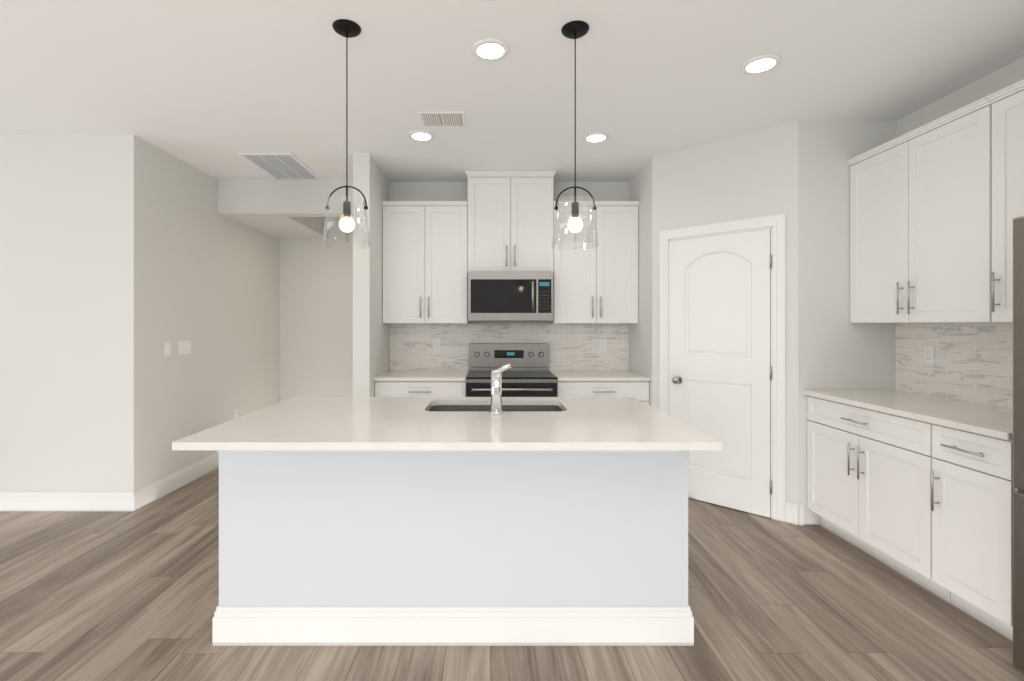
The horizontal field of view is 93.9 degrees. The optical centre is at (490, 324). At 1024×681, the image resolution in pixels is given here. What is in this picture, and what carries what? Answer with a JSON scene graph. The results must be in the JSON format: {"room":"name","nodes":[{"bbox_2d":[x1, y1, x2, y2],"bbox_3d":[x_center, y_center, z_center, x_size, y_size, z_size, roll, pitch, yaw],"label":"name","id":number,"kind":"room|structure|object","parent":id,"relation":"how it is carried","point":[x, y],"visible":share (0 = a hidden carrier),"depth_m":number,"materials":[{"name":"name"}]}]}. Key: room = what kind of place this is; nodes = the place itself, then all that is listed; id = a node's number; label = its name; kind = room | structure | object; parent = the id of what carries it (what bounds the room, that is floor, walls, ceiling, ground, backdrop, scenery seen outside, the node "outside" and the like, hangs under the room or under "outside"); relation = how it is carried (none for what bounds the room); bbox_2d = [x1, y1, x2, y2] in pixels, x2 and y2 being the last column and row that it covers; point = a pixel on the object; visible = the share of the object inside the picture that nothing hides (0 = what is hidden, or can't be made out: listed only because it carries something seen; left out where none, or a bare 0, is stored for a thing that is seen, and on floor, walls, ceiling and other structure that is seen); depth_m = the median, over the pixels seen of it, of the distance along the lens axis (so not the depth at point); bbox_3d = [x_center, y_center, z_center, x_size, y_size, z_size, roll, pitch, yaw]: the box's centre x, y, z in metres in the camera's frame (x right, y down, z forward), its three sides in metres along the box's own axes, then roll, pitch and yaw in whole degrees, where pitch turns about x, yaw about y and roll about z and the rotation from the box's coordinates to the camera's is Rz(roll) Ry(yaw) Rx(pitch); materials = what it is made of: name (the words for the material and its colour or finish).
{"room":"kitchen","nodes":[
{"label":"kitchen","id":0,"kind":"room"},
{"bbox_2d":[0,135,114,491],"bbox_3d":[-4.622,-0.013,3.560,3.755,2.745,0.140,0,0,0],"label":"wall","id":1,"kind":"structure","parent":0,"point":[57,313],"depth_m":3.49,"materials":[{"name":"white paint"}]},
{"bbox_2d":[0,492,131,510],"bbox_3d":[-4.553,1.290,3.483,3.895,0.140,0.014,0,0,0],"label":"baseboard","id":2,"kind":"structure","parent":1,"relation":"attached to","point":[65,501],"depth_m":3.48,"materials":[{"name":"white wood"}]},
{"bbox_2d":[115,135,279,491],"bbox_3d":[-2.675,-0.013,4.700,0.140,2.745,2.420,0,0,0],"label":"wall","id":3,"kind":"structure","parent":0,"point":[197,269],"depth_m":4.00,"materials":[{"name":"white paint"}]},
{"bbox_2d":[164,341,170,355],"bbox_3d":[-2.600,0.195,3.850,0.009,0.115,0.070,0,0,0],"label":"light switch","id":4,"kind":"object","parent":3,"relation":"attached to","point":[167,348],"visible":1,"depth_m":3.84,"materials":[{"name":"white plastic"}]},
{"bbox_2d":[132,452,218,510],"bbox_3d":[-2.598,1.290,4.693,0.014,0.140,2.434,0,0,0],"label":"baseboard","id":5,"kind":"structure","parent":3,"relation":"attached to","point":[151,492],"depth_m":3.89,"materials":[{"name":"white wood"}]},
{"bbox_2d":[179,340,190,354],"bbox_3d":[-2.600,0.195,4.070,0.009,0.115,0.162,0,0,0],"label":"light switch","id":6,"kind":"object","parent":3,"relation":"attached to","point":[184,347],"visible":1,"depth_m":4.06,"materials":[{"name":"white plastic"}]},
{"bbox_2d":[227,217,328,238],"bbox_3d":[-2.303,-1.222,5.305,0.605,0.325,1.210,0,0,0],"label":"ceiling","id":7,"kind":"structure","parent":0,"point":[296,227],"depth_m":5.28,"materials":[{"name":"white paint"}]},
{"bbox_2d":[218,179,352,216],"bbox_3d":[-1.860,-1.222,4.630,1.490,0.325,0.140,0,0,0],"label":"wall","id":8,"kind":"structure","parent":0,"point":[266,198],"depth_m":4.56,"materials":[{"name":"white paint"}]},
{"bbox_2d":[280,217,352,401],"bbox_3d":[-1.863,-0.013,5.980,1.765,2.745,0.140,0,0,0],"label":"wall","id":9,"kind":"structure","parent":0,"point":[316,317],"depth_m":5.91,"materials":[{"name":"white paint"}]},
{"bbox_2d":[353,154,389,396],"bbox_3d":[-1.048,-0.013,4.890,0.135,2.745,2.040,0,0,0],"label":"wall","id":10,"kind":"structure","parent":0,"point":[371,336],"depth_m":3.87,"materials":[{"name":"white paint"}]},
{"bbox_2d":[390,182,628,323],"bbox_3d":[0.181,-0.013,4.710,2.323,2.745,0.140,0,0,0],"label":"wall","id":11,"kind":"structure","parent":0,"point":[458,191],"depth_m":4.64,"materials":[{"name":"white paint"}]},
{"bbox_2d":[382,201,468,322],"bbox_3d":[-0.593,-0.560,4.461,0.770,1.100,0.354,0,0,0],"label":"upper cabinet","id":12,"kind":"object","parent":11,"relation":"attached to","point":[425,261],"visible":0.98,"depth_m":4.33,"materials":[{"name":"white wood"}]},
{"bbox_2d":[390,324,628,369],"bbox_3d":[0.181,0.217,4.635,2.319,0.452,0.010,0,0,0],"label":"backsplash","id":13,"kind":"structure","parent":11,"relation":"attached to","point":[574,346],"depth_m":4.63,"materials":[{"name":"stone"}]},
{"bbox_2d":[433,340,439,351],"bbox_3d":[-0.522,0.205,4.626,0.070,0.115,0.008,0,0,0],"label":"electrical outlet","id":14,"kind":"object","parent":13,"relation":"attached to","point":[436,345],"visible":1,"depth_m":4.62,"materials":[{"name":"white plastic"}]},
{"bbox_2d":[600,340,606,351],"bbox_3d":[1.093,0.205,4.626,0.070,0.115,0.008,0,0,0],"label":"electrical outlet","id":15,"kind":"object","parent":13,"relation":"attached to","point":[603,345],"visible":1,"depth_m":4.62,"materials":[{"name":"white plastic"}]},
{"bbox_2d":[468,271,552,320],"bbox_3d":[0.178,-0.249,4.411,0.757,0.442,0.454,0,0,0],"label":"microwave","id":16,"kind":"object","parent":11,"relation":"attached to","point":[510,295],"visible":1,"depth_m":4.23,"materials":[{"name":"silver metal"}]},
{"bbox_2d":[465,171,556,270],"bbox_3d":[0.182,-0.927,4.461,0.826,0.911,0.354,0,0,0],"label":"upper cabinet","id":17,"kind":"object","parent":11,"relation":"attached to","point":[510,220],"depth_m":4.33,"materials":[{"name":"white wood"}]},
{"bbox_2d":[549,201,639,322],"bbox_3d":[0.957,-0.560,4.461,0.769,1.100,0.354,0,0,0],"label":"upper cabinet","id":18,"kind":"object","parent":11,"relation":"attached to","point":[598,284],"visible":0.96,"depth_m":4.33,"materials":[{"name":"white wood"}]},
{"bbox_2d":[0,467,1023,680],"bbox_3d":[-1.871,1.410,1.355,9.657,0.100,9.510,0,0,0],"label":"floor","id":19,"kind":"structure","parent":0,"point":[109,595],"depth_m":2.19,"materials":[{"name":"brown wood"}]},
{"bbox_2d":[375,381,465,396],"bbox_3d":[-0.593,0.917,4.316,0.771,0.885,0.644,0,0,0],"label":"base cabinet","id":20,"kind":"object","parent":19,"relation":"on","point":[420,388],"visible":0.17,"depth_m":4.04,"materials":[{"name":"white wood"}]},
{"bbox_2d":[374,370,468,380],"bbox_3d":[-0.593,0.459,4.319,0.771,0.030,0.638,0,0,0],"label":"countertop","id":21,"kind":"structure","parent":20,"relation":"on","point":[425,375],"depth_m":4.16,"materials":[{"name":"stone"}]},
{"bbox_2d":[172,363,721,645],"bbox_3d":[-0.164,0.775,2.365,2.079,1.169,1.130,0,0,0],"label":"kitchen island","id":22,"kind":"object","parent":19,"relation":"on","point":[496,518],"visible":1,"depth_m":2.04,"materials":[{"name":"white paint"}]},
{"bbox_2d":[489,363,511,414],"bbox_3d":[0.051,0.317,2.487,0.110,0.253,0.271,0,0,0],"label":"faucet","id":23,"kind":"object","parent":22,"relation":"on","point":[496,375],"depth_m":2.36,"materials":[{"name":"silver metal"}]},
{"bbox_2d":[466,343,557,396],"bbox_3d":[0.177,0.771,4.268,0.763,1.178,0.720,0,0,0],"label":"range","id":24,"kind":"object","parent":19,"relation":"on","point":[528,374],"visible":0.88,"depth_m":4.56,"materials":[{"name":"silver metal"}]},
{"bbox_2d":[557,381,648,404],"bbox_3d":[0.952,0.917,4.316,0.779,0.885,0.644,0,0,0],"label":"base cabinet","id":25,"kind":"object","parent":19,"relation":"on","point":[638,390],"visible":0.23,"depth_m":4.04,"materials":[{"name":"white wood"}]},
{"bbox_2d":[549,370,650,380],"bbox_3d":[0.952,0.459,4.319,0.779,0.030,0.638,0,0,0],"label":"countertop","id":26,"kind":"structure","parent":25,"relation":"on","point":[594,375],"depth_m":4.16,"materials":[{"name":"stone"}]},
{"bbox_2d":[807,396,950,602],"bbox_3d":[2.433,0.917,2.787,0.644,0.885,0.913,0,0,0],"label":"base cabinet","id":27,"kind":"object","parent":19,"relation":"on","point":[868,481],"visible":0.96,"depth_m":2.68,"materials":[{"name":"white wood"}]},
{"bbox_2d":[803,390,1012,439],"bbox_3d":[2.436,0.459,2.599,0.638,0.030,1.288,0,0,0],"label":"countertop","id":28,"kind":"structure","parent":27,"relation":"on","point":[989,420],"depth_m":2.53,"materials":[{"name":"stone"}]},
{"bbox_2d":[931,424,1022,640],"bbox_3d":[2.433,0.917,2.147,0.644,0.885,0.360,0,0,0],"label":"base cabinet","id":29,"kind":"object","parent":19,"relation":"on","point":[972,488],"visible":0.96,"depth_m":2.13,"materials":[{"name":"white wood"}]},
{"bbox_2d":[1013,216,1023,672],"bbox_3d":[2.331,0.477,1.365,0.812,1.765,0.910,0,0,0],"label":"refrigerator","id":30,"kind":"object","parent":19,"relation":"on","point":[1018,442],"visible":1,"depth_m":1.79,"materials":[{"name":"grey metal"}]},
{"bbox_2d":[0,0,1023,181],"bbox_3d":[-1.871,-1.435,1.355,9.657,0.100,9.510,0,0,0],"label":"ceiling","id":31,"kind":"structure","parent":0,"point":[212,88],"depth_m":2.64,"materials":[{"name":"white paint"}]},
{"bbox_2d":[237,153,321,179],"bbox_3d":[-1.825,-1.381,4.205,0.440,0.008,0.690,0,0,0],"label":"ceiling vent","id":32,"kind":"object","parent":31,"relation":"in","point":[283,166],"visible":1,"depth_m":4.15,"materials":[{"name":"white metal"}]},
{"bbox_2d":[322,19,370,248],"bbox_3d":[-0.670,-0.876,2.230,0.222,1.016,0.222,0,0,0],"label":"pendant light","id":33,"kind":"object","parent":31,"relation":"hanging from","point":[346,28],"visible":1,"depth_m":2.22,"materials":[{"name":"clear glass"}]},
{"bbox_2d":[408,130,433,140],"bbox_3d":[-0.507,-1.379,3.500,0.190,0.010,0.190,0,0,0],"label":"recessed light","id":34,"kind":"object","parent":31,"relation":"in","point":[419,135],"visible":1,"depth_m":3.48,"materials":[{"name":"white plastic"}]},
{"bbox_2d":[417,112,465,126],"bbox_3d":[-0.323,-1.382,3.225,0.305,0.006,0.235,0,0,0],"label":"ceiling vent","id":35,"kind":"object","parent":31,"relation":"in","point":[442,119],"visible":1,"depth_m":3.21,"materials":[{"name":"white metal"}]},
{"bbox_2d":[472,38,508,60],"bbox_3d":[0.000,-1.379,2.405,0.190,0.010,0.190,0,0,0],"label":"recessed light","id":36,"kind":"object","parent":31,"relation":"in","point":[490,49],"visible":1,"depth_m":2.39,"materials":[{"name":"white plastic"}]},
{"bbox_2d":[551,20,598,249],"bbox_3d":[0.397,-0.876,2.240,0.222,1.016,0.222,0,0,0],"label":"pendant light","id":37,"kind":"object","parent":31,"relation":"hanging from","point":[577,29],"visible":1,"depth_m":2.22,"materials":[{"name":"clear glass"}]},
{"bbox_2d":[583,132,608,142],"bbox_3d":[0.780,-1.379,3.530,0.190,0.010,0.190,0,0,0],"label":"recessed light","id":38,"kind":"object","parent":31,"relation":"in","point":[594,137],"visible":1,"depth_m":3.52,"materials":[{"name":"white plastic"}]},
{"bbox_2d":[741,54,780,73],"bbox_3d":[1.436,-1.379,2.540,0.190,0.010,0.190,0,0,0],"label":"recessed light","id":39,"kind":"object","parent":31,"relation":"in","point":[761,64],"visible":1,"depth_m":2.53,"materials":[{"name":"white plastic"}]},
{"bbox_2d":[629,121,895,524],"bbox_3d":[2.120,-0.013,4.013,1.554,2.745,1.535,0,0,0],"label":"wall","id":40,"kind":"structure","parent":0,"point":[797,173],"depth_m":3.25,"materials":[{"name":"white paint"}]},
{"bbox_2d":[670,229,771,517],"bbox_3d":[1.700,0.342,3.594,0.539,2.024,0.522,0,0,0],"label":"pantry door","id":41,"kind":"structure","parent":40,"relation":"in","point":[720,341],"depth_m":3.55,"materials":[{"name":"white wood"}]},
{"bbox_2d":[659,214,785,521],"bbox_3d":[1.707,0.299,3.600,0.896,2.122,0.024,0,0,44],"label":"door frame","id":42,"kind":"structure","parent":40,"relation":"attached to","point":[776,224],"depth_m":3.33,"materials":[{"name":"white wood"}]},
{"bbox_2d":[785,502,797,524],"bbox_3d":[1.712,1.290,3.603,1.041,0.140,0.014,0,0,44],"label":"baseboard","id":43,"kind":"structure","parent":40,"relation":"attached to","point":[791,513],"depth_m":3.26,"materials":[{"name":"white wood"}]},
{"bbox_2d":[798,504,803,525],"bbox_3d":[2.105,1.290,3.238,0.030,0.140,0.014,0,0,0],"label":"baseboard","id":44,"kind":"structure","parent":40,"relation":"attached to","point":[800,514],"depth_m":3.23,"materials":[{"name":"white wood"}]},
{"bbox_2d":[896,57,1023,137],"bbox_3d":[2.827,-0.013,0.022,0.140,2.745,6.445,0,0,0],"label":"wall","id":45,"kind":"structure","parent":0,"point":[996,80],"depth_m":2.78,"materials":[{"name":"white paint"}]},
{"bbox_2d":[846,97,1012,322],"bbox_3d":[2.578,-0.560,2.787,0.354,1.100,0.913,0,0,0],"label":"upper cabinet","id":46,"kind":"object","parent":45,"relation":"attached to","point":[921,224],"visible":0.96,"depth_m":2.68,"materials":[{"name":"white wood"}]},
{"bbox_2d":[895,323,1012,408],"bbox_3d":[2.752,0.217,2.599,0.010,0.452,1.288,0,0,0],"label":"backsplash","id":47,"kind":"structure","parent":45,"relation":"attached to","point":[973,362],"depth_m":2.81,"materials":[{"name":"tile"}]},
{"bbox_2d":[924,346,933,364],"bbox_3d":[2.743,0.193,2.990,0.008,0.115,0.070,0,0,0],"label":"outlet","id":48,"kind":"object","parent":47,"relation":"attached to","point":[928,355],"visible":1,"depth_m":2.98,"materials":[{"name":"white plastic"}]},
{"bbox_2d":[986,79,1023,321],"bbox_3d":[2.578,-0.560,2.097,0.354,1.100,0.460,0,0,0],"label":"upper cabinet","id":49,"kind":"object","parent":45,"relation":"attached to","point":[1007,103],"depth_m":2.27,"materials":[{"name":"white wood"}]}
]}

